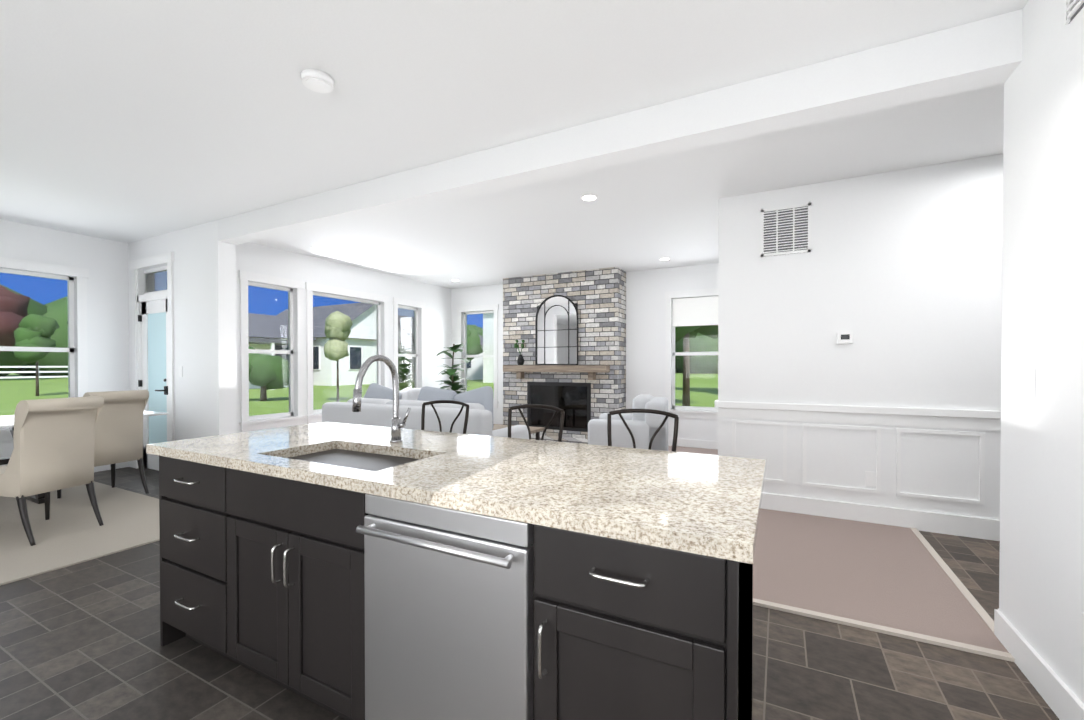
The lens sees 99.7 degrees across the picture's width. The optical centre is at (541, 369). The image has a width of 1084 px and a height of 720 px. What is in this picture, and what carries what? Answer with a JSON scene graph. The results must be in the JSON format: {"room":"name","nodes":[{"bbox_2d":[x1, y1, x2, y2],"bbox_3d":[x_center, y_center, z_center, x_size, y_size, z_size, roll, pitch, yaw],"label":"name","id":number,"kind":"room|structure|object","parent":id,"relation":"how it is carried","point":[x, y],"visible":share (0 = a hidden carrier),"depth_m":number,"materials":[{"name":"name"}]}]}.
{"room":"kitchen","nodes":[
{"label":"kitchen","id":0,"kind":"room"},
{"bbox_2d":[0,219,127,465],"bbox_3d":[-6.409,-0.157,3.510,0.180,2.800,5.450,0,1,28],"label":"wall","id":1,"kind":"structure","parent":0,"point":[106,260],"depth_m":5.45,"materials":[{"name":"paint"}]},
{"bbox_2d":[0,273,68,414],"bbox_3d":[-5.897,-0.217,4.574,0.006,1.660,1.730,0,1,28],"label":"window","id":2,"kind":"structure","parent":1,"relation":"in","point":[0,273],"depth_m":5.05,"materials":[{"name":"clear glass"}]},
{"bbox_2d":[128,220,239,440],"bbox_3d":[-4.239,-0.174,5.351,1.970,2.800,0.180,0,1,28],"label":"wall","id":3,"kind":"structure","parent":0,"point":[213,264],"depth_m":4.95,"materials":[{"name":"paint"}]},
{"bbox_2d":[138,312,167,443],"bbox_3d":[-4.664,0.165,5.471,0.673,1.700,0.124,0,1,28],"label":"door","id":4,"kind":"structure","parent":3,"relation":"attached to","point":[158,390],"depth_m":5.51,"materials":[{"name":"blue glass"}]},
{"bbox_2d":[146,270,166,291],"bbox_3d":[-4.603,-1.066,5.519,0.720,0.260,0.006,0,1,28],"label":"window","id":5,"kind":"structure","parent":3,"relation":"attached to","point":[156,281],"depth_m":5.57,"materials":[{"name":"clear glass"}]},
{"bbox_2d":[179,366,182,376],"bbox_3d":[-4.082,0.027,5.166,0.080,0.120,0.005,0,1,28],"label":"light switch","id":6,"kind":"object","parent":3,"relation":"attached to","point":[180,367],"depth_m":5.16,"materials":[{"name":"paint"}]},
{"bbox_2d":[176,228,451,440],"bbox_3d":[-2.954,-0.192,7.156,0.180,2.800,4.570,0,1,28],"label":"wall","id":7,"kind":"structure","parent":0,"point":[255,258],"depth_m":6.58,"materials":[{"name":"paint"}]},
{"bbox_2d":[248,287,289,414],"bbox_3d":[-3.579,-0.231,5.993,0.006,1.700,0.610,0,1,28],"label":"window","id":8,"kind":"structure","parent":7,"relation":"in","point":[250,287],"depth_m":6.00,"materials":[{"name":"clear glass"}]},
{"bbox_2d":[313,297,377,404],"bbox_3d":[-3.020,-0.241,7.066,0.006,1.700,1.270,0,1,28],"label":"window","id":9,"kind":"structure","parent":7,"relation":"in","point":[324,297],"depth_m":7.15,"materials":[{"name":"clear glass"}]},
{"bbox_2d":[398,308,415,390],"bbox_3d":[-2.442,-0.251,8.175,0.006,1.700,0.550,0,1,28],"label":"window","id":10,"kind":"structure","parent":7,"relation":"in","point":[406,317],"depth_m":8.20,"materials":[{"name":"clear glass"}]},
{"bbox_2d":[0,0,1028,288],"bbox_3d":[-0.375,-1.610,2.828,11.800,0.120,10.500,0,1,28],"label":"ceiling","id":11,"kind":"structure","parent":0,"point":[128,120],"depth_m":2.79,"materials":[{"name":"paint"}]},
{"bbox_2d":[301,69,333,92],"bbox_3d":[-1.192,-1.526,2.431,0.160,0.040,0.160,0,1,28],"label":"smoke detector","id":12,"kind":"object","parent":11,"relation":"attached to","point":[316,80],"visible":1,"depth_m":2.40,"materials":[{"name":"paint"}]},
{"bbox_2d":[580,194,598,200],"bbox_3d":[0.429,-1.559,4.157,0.168,0.008,0.168,0,1,19],"label":"recessed light","id":13,"kind":"object","parent":11,"relation":"in","point":[589,197],"depth_m":4.14,"materials":[{"name":"paint"}]},
{"bbox_2d":[0,467,1058,719],"bbox_3d":[-0.375,1.290,2.856,11.800,0.080,10.500,0,1,28],"label":"floor","id":14,"kind":"structure","parent":0,"point":[80,641],"depth_m":1.94,"materials":[{"name":"tile"}]},
{"bbox_2d":[0,481,159,585],"bbox_3d":[-4.494,1.240,3.282,3.000,0.012,2.650,0,1,28],"label":"area rug","id":15,"kind":"object","parent":14,"relation":"on","point":[70,531],"visible":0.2,"depth_m":3.52,"materials":[{"name":"beige carpet"}]},
{"bbox_2d":[0,396,103,545],"bbox_3d":[-3.827,0.725,3.476,0.663,1.026,0.464,0,1,14],"label":"dining chair","id":16,"kind":"object","parent":15,"relation":"on","point":[53,441],"visible":1,"depth_m":3.36,"materials":[{"name":"beige fabric"}]},
{"bbox_2d":[0,410,168,503],"bbox_3d":[-5.080,0.849,4.090,1.150,0.753,2.450,0,1,28],"label":"dining table","id":17,"kind":"object","parent":15,"relation":"on","point":[6,421],"visible":0.27,"depth_m":4.24,"materials":[{"name":"white wood"}]},
{"bbox_2d":[57,390,148,504],"bbox_3d":[-4.247,0.716,4.420,0.662,1.026,0.464,0,1,23],"label":"dining chair","id":18,"kind":"object","parent":15,"relation":"on","point":[118,437],"visible":0.56,"depth_m":4.36,"materials":[{"name":"beige fabric"}]},
{"bbox_2d":[421,400,469,433],"bbox_3d":[-0.722,0.730,2.879,0.432,1.043,0.462,0,1,25],"label":"stool","id":19,"kind":"object","parent":14,"relation":"on","point":[467,406],"visible":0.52,"depth_m":3.06,"materials":[{"name":"brown metal"}]},
{"bbox_2d":[146,431,757,719],"bbox_3d":[-0.536,0.820,1.763,2.420,0.880,0.684,0,1,28],"label":"kitchen island","id":20,"kind":"object","parent":14,"relation":"on","point":[396,570],"depth_m":1.32,"materials":[{"name":"wood"}]},
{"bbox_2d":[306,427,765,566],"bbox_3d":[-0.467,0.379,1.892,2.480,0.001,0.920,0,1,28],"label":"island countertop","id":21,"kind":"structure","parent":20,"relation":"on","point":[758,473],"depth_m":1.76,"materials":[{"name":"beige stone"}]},
{"bbox_2d":[254,443,445,478],"bbox_3d":[-0.768,0.483,1.851,0.685,0.232,0.390,0,1,28],"label":"sink","id":22,"kind":"object","parent":21,"relation":"in","point":[339,459],"depth_m":1.84,"materials":[{"name":"silver metal"}]},
{"bbox_2d":[508,404,564,441],"bbox_3d":[-0.127,0.733,2.546,0.432,1.043,0.462,0,1,29],"label":"stool","id":23,"kind":"object","parent":14,"relation":"on","point":[520,407],"visible":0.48,"depth_m":2.72,"materials":[{"name":"brown metal"}]},
{"bbox_2d":[503,267,625,443],"bbox_3d":[0.275,-0.197,7.662,2.100,2.800,0.750,0,1,28],"label":"fireplace","id":24,"kind":"object","parent":14,"relation":"on","point":[591,385],"visible":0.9,"depth_m":7.46,"materials":[{"name":"brick"}]},
{"bbox_2d":[514,340,524,364],"bbox_3d":[-0.391,-0.291,7.822,0.190,0.443,0.138,0,1,28],"label":"vase","id":25,"kind":"object","parent":24,"relation":"on","point":[520,360],"visible":1,"depth_m":7.79,"materials":[{"name":"black ceramic"}]},
{"bbox_2d":[535,295,577,364],"bbox_3d":[0.239,-0.646,7.544,0.780,1.158,0.034,0,1,28],"label":"arched mirror","id":26,"kind":"object","parent":24,"relation":"attached to","point":[556,330],"visible":1,"depth_m":7.54,"materials":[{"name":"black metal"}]},
{"bbox_2d":[607,409,678,451],"bbox_3d":[0.449,0.736,2.269,0.432,1.043,0.462,0,1,26],"label":"stool","id":27,"kind":"object","parent":14,"relation":"on","point":[667,415],"visible":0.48,"depth_m":2.44,"materials":[{"name":"brown metal"}]},
{"bbox_2d":[668,445,1008,652],"bbox_3d":[0.117,1.217,5.587,6.750,0.012,4.600,0,1,28],"label":"floor carpet","id":28,"kind":"object","parent":14,"relation":"on","point":[895,577],"visible":0.14,"depth_m":2.73,"materials":[{"name":"carpet"}]},
{"bbox_2d":[399,388,420,399],"bbox_3d":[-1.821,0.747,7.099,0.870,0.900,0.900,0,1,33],"label":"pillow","id":29,"kind":"object","parent":28,"relation":"on","point":[410,394],"visible":0.02,"depth_m":6.98,"materials":[{"name":"fabric"}]},
{"bbox_2d":[322,383,528,438],"bbox_3d":[-1.248,0.690,4.855,2.100,1.057,0.930,0,1,28],"label":"sofa","id":30,"kind":"object","parent":28,"relation":"on","point":[377,405],"visible":0.33,"depth_m":4.50,"materials":[{"name":"fabric"}]},
{"bbox_2d":[435,344,471,393],"bbox_3d":[-1.609,0.359,8.418,0.709,1.651,0.618,0,1,28],"label":"plant","id":31,"kind":"object","parent":28,"relation":"on","point":[453,377],"visible":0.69,"depth_m":8.37,"materials":[{"name":"green plant"}]},
{"bbox_2d":[492,424,544,439],"bbox_3d":[-0.589,0.992,6.122,1.100,0.428,0.600,0,1,28],"label":"coffee table","id":32,"kind":"object","parent":28,"relation":"on","point":[536,430],"visible":0.1,"depth_m":6.09,"materials":[{"name":"brown wood"}]},
{"bbox_2d":[588,395,667,450],"bbox_3d":[1.050,0.762,5.490,0.870,0.900,0.900,0,1,18],"label":"armchair","id":33,"kind":"object","parent":28,"relation":"on","point":[643,427],"visible":0.46,"depth_m":5.07,"materials":[{"name":"fabric"}]},
{"bbox_2d":[753,527,1013,661],"bbox_3d":[-0.526,1.228,4.315,6.785,0.016,1.810,0,1,28],"label":"threshold strip","id":34,"kind":"object","parent":14,"relation":"on","point":[978,608],"depth_m":2.26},
{"bbox_2d":[452,263,715,440],"bbox_3d":[0.589,-0.200,8.005,5.640,2.800,0.150,0,1,28],"label":"wall","id":35,"kind":"structure","parent":0,"point":[645,289],"depth_m":7.35,"materials":[{"name":"paint"}]},
{"bbox_2d":[466,313,493,394],"bbox_3d":[-1.205,-0.259,8.965,0.730,1.700,0.006,0,1,28],"label":"window","id":36,"kind":"structure","parent":35,"relation":"in","point":[490,313],"depth_m":8.97,"materials":[{"name":"clear glass"}]},
{"bbox_2d":[675,326,717,404],"bbox_3d":[2.404,-0.241,7.085,0.710,1.700,0.006,0,1,28],"label":"window","id":37,"kind":"structure","parent":35,"relation":"in","point":[711,326],"depth_m":7.10,"materials":[{"name":"clear glass"}]},
{"bbox_2d":[672,296,717,326],"bbox_3d":[2.378,-0.884,7.027,0.730,0.432,0.024,0,1,28],"label":"window shade","id":38,"kind":"object","parent":37,"relation":"attached to","point":[701,311],"depth_m":7.03,"materials":[{"name":"white fabric"}]},
{"bbox_2d":[218,9,1022,244],"bbox_3d":[-0.633,-1.446,3.460,6.160,0.220,0.180,0,1,28],"label":"header beam","id":39,"kind":"structure","parent":0,"point":[982,53],"depth_m":2.59,"materials":[{"name":"paint"}]},
{"bbox_2d":[716,155,995,518],"bbox_3d":[3.699,-0.154,3.206,4.610,2.800,0.150,0,1,28],"label":"wall","id":40,"kind":"structure","parent":0,"point":[950,286],"depth_m":3.67,"materials":[{"name":"paint"}]},
{"bbox_2d":[0,252,1083,719],"bbox_3d":[-1.073,-0.035,3.280,9.820,2.560,10.030,0,1,28],"label":"trim","id":41,"kind":"structure","parent":40,"relation":"attached to","point":[1054,690],"depth_m":5.23,"materials":[{"name":"paint"}]},
{"bbox_2d":[761,203,810,256],"bbox_3d":[2.095,-1.196,3.939,0.380,0.410,0.014,0,1,28],"label":"air vent","id":42,"kind":"object","parent":40,"relation":"in","point":[785,230],"visible":1,"depth_m":3.93,"materials":[{"name":"metal"}]},
{"bbox_2d":[837,333,852,343],"bbox_3d":[2.478,-0.254,3.741,0.110,0.090,0.025,0,1,28],"label":"thermostat","id":43,"kind":"object","parent":40,"relation":"attached to","point":[844,338],"visible":0.98,"depth_m":3.73,"materials":[{"name":"paint"}]},
{"bbox_2d":[992,0,1083,703],"bbox_3d":[0.947,-0.120,-0.322,0.150,2.800,5.450,0,1,28],"label":"wall","id":44,"kind":"structure","parent":0,"point":[1038,447],"depth_m":1.79,"materials":[{"name":"paint"}]},
{"bbox_2d":[1024,369,1035,398],"bbox_3d":[2.003,0.059,1.881,0.011,0.120,0.080,0,1,28],"label":"light switch","id":45,"kind":"object","parent":44,"relation":"attached to","point":[1029,392],"depth_m":1.88,"materials":[{"name":"paint"}]},
{"bbox_2d":[1064,0,1083,24],"bbox_3d":[1.795,-1.327,1.469,0.012,0.180,0.390,0,1,28],"label":"air vent","id":46,"kind":"object","parent":44,"relation":"in","point":[1073,8],"visible":0.95,"depth_m":1.61,"materials":[{"name":"metal"}]},
{"bbox_2d":[1081,612,1083,648],"bbox_3d":[1.813,0.882,1.518,0.006,0.120,0.075,0,1,28],"label":"outlet","id":47,"kind":"object","parent":44,"relation":"attached to","point":[1082,614],"depth_m":1.54,"materials":[{"name":"paint"}]},
{"label":"outside","id":48,"kind":"structure","parent":0,"visible":0},
{"bbox_2d":[0,373,717,415],"bbox_3d":[0.420,1.468,0.921,520.000,0.200,520.000,0,1,28],"label":"ground","id":49,"kind":"structure","parent":48,"point":[699,383],"depth_m":22.86,"materials":[{"name":"green plant"}]},
{"bbox_2d":[0,285,29,352],"bbox_3d":[-48.916,-3.321,39.457,6.648,8.640,6.755,0,1,28],"label":"tree","id":50,"kind":"object","parent":49,"relation":"on","point":[7,326],"depth_m":40.16,"materials":[{"name":"red plant"}]},
{"bbox_2d":[0,366,67,378],"bbox_3d":[-31.649,0.350,36.752,0.120,1.350,46.060,0,1,28],"label":"fence","id":51,"kind":"object","parent":49,"relation":"on","point":[33,371],"depth_m":31.05,"materials":[{"name":"white wood"}]},
{"bbox_2d":[14,314,58,395],"bbox_3d":[-22.274,-0.641,20.172,1.616,3.650,1.548,0,1,28],"label":"tree","id":52,"kind":"object","parent":49,"relation":"on","point":[45,323],"depth_m":19.88,"materials":[{"name":"green plant"}]},
{"bbox_2d":[249,346,288,400],"bbox_3d":[-10.521,0.173,17.462,1.648,2.074,2.063,0,1,28],"label":"tree","id":53,"kind":"object","parent":49,"relation":"on","point":[262,381],"depth_m":16.92,"materials":[{"name":"green plant"}]},
{"bbox_2d":[248,313,316,389],"bbox_3d":[-19.508,-1.289,27.739,10.550,4.800,8.100,0,1,28],"label":"house","id":54,"kind":"structure","parent":49,"relation":"on","point":[270,338],"depth_m":27.88,"materials":[{"name":"white"}]},
{"bbox_2d":[276,302,376,385],"bbox_3d":[-16.493,-1.963,35.521,10.700,6.000,8.100,0,1,28],"label":"house","id":55,"kind":"structure","parent":49,"relation":"on","point":[326,365],"depth_m":31.69,"materials":[{"name":"white"}]},
{"bbox_2d":[324,311,351,401],"bbox_3d":[-7.441,-0.456,16.651,1.017,3.347,1.018,0,1,28],"label":"birch tree","id":56,"kind":"object","parent":49,"relation":"on","point":[336,355],"depth_m":16.35,"materials":[{"name":"green plant"}]},
{"bbox_2d":[0,285,717,376],"bbox_3d":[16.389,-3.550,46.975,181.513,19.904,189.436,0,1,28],"label":"tree","id":57,"kind":"object","parent":49,"relation":"on","point":[696,343],"depth_m":55.78,"materials":[{"name":"green plant"}]},
{"bbox_2d":[467,334,482,379],"bbox_3d":[-10.728,-1.888,43.343,9.700,5.700,9.700,0,1,28],"label":"house","id":58,"kind":"structure","parent":49,"relation":"on","point":[471,364],"depth_m":42.53,"materials":[{"name":"white"}]},
{"bbox_2d":[467,325,482,363],"bbox_3d":[-5.992,-1.153,34.384,3.492,4.402,3.301,0,1,28],"label":"tree","id":59,"kind":"object","parent":49,"relation":"on","point":[470,344],"depth_m":33.34,"materials":[{"name":"green plant"}]},
{"bbox_2d":[483,313,493,382],"bbox_3d":[2.363,-3.128,37.076,11.700,8.300,9.700,0,1,28],"label":"house","id":60,"kind":"structure","parent":49,"relation":"on","point":[487,362],"depth_m":35.41,"materials":[{"name":"white"}]},
{"bbox_2d":[675,325,717,405],"bbox_3d":[4.824,-2.240,14.663,5.316,6.954,4.563,0,1,28],"label":"tree","id":61,"kind":"object","parent":49,"relation":"on","point":[684,332],"depth_m":14.46,"materials":[{"name":"green plant"}]}
]}

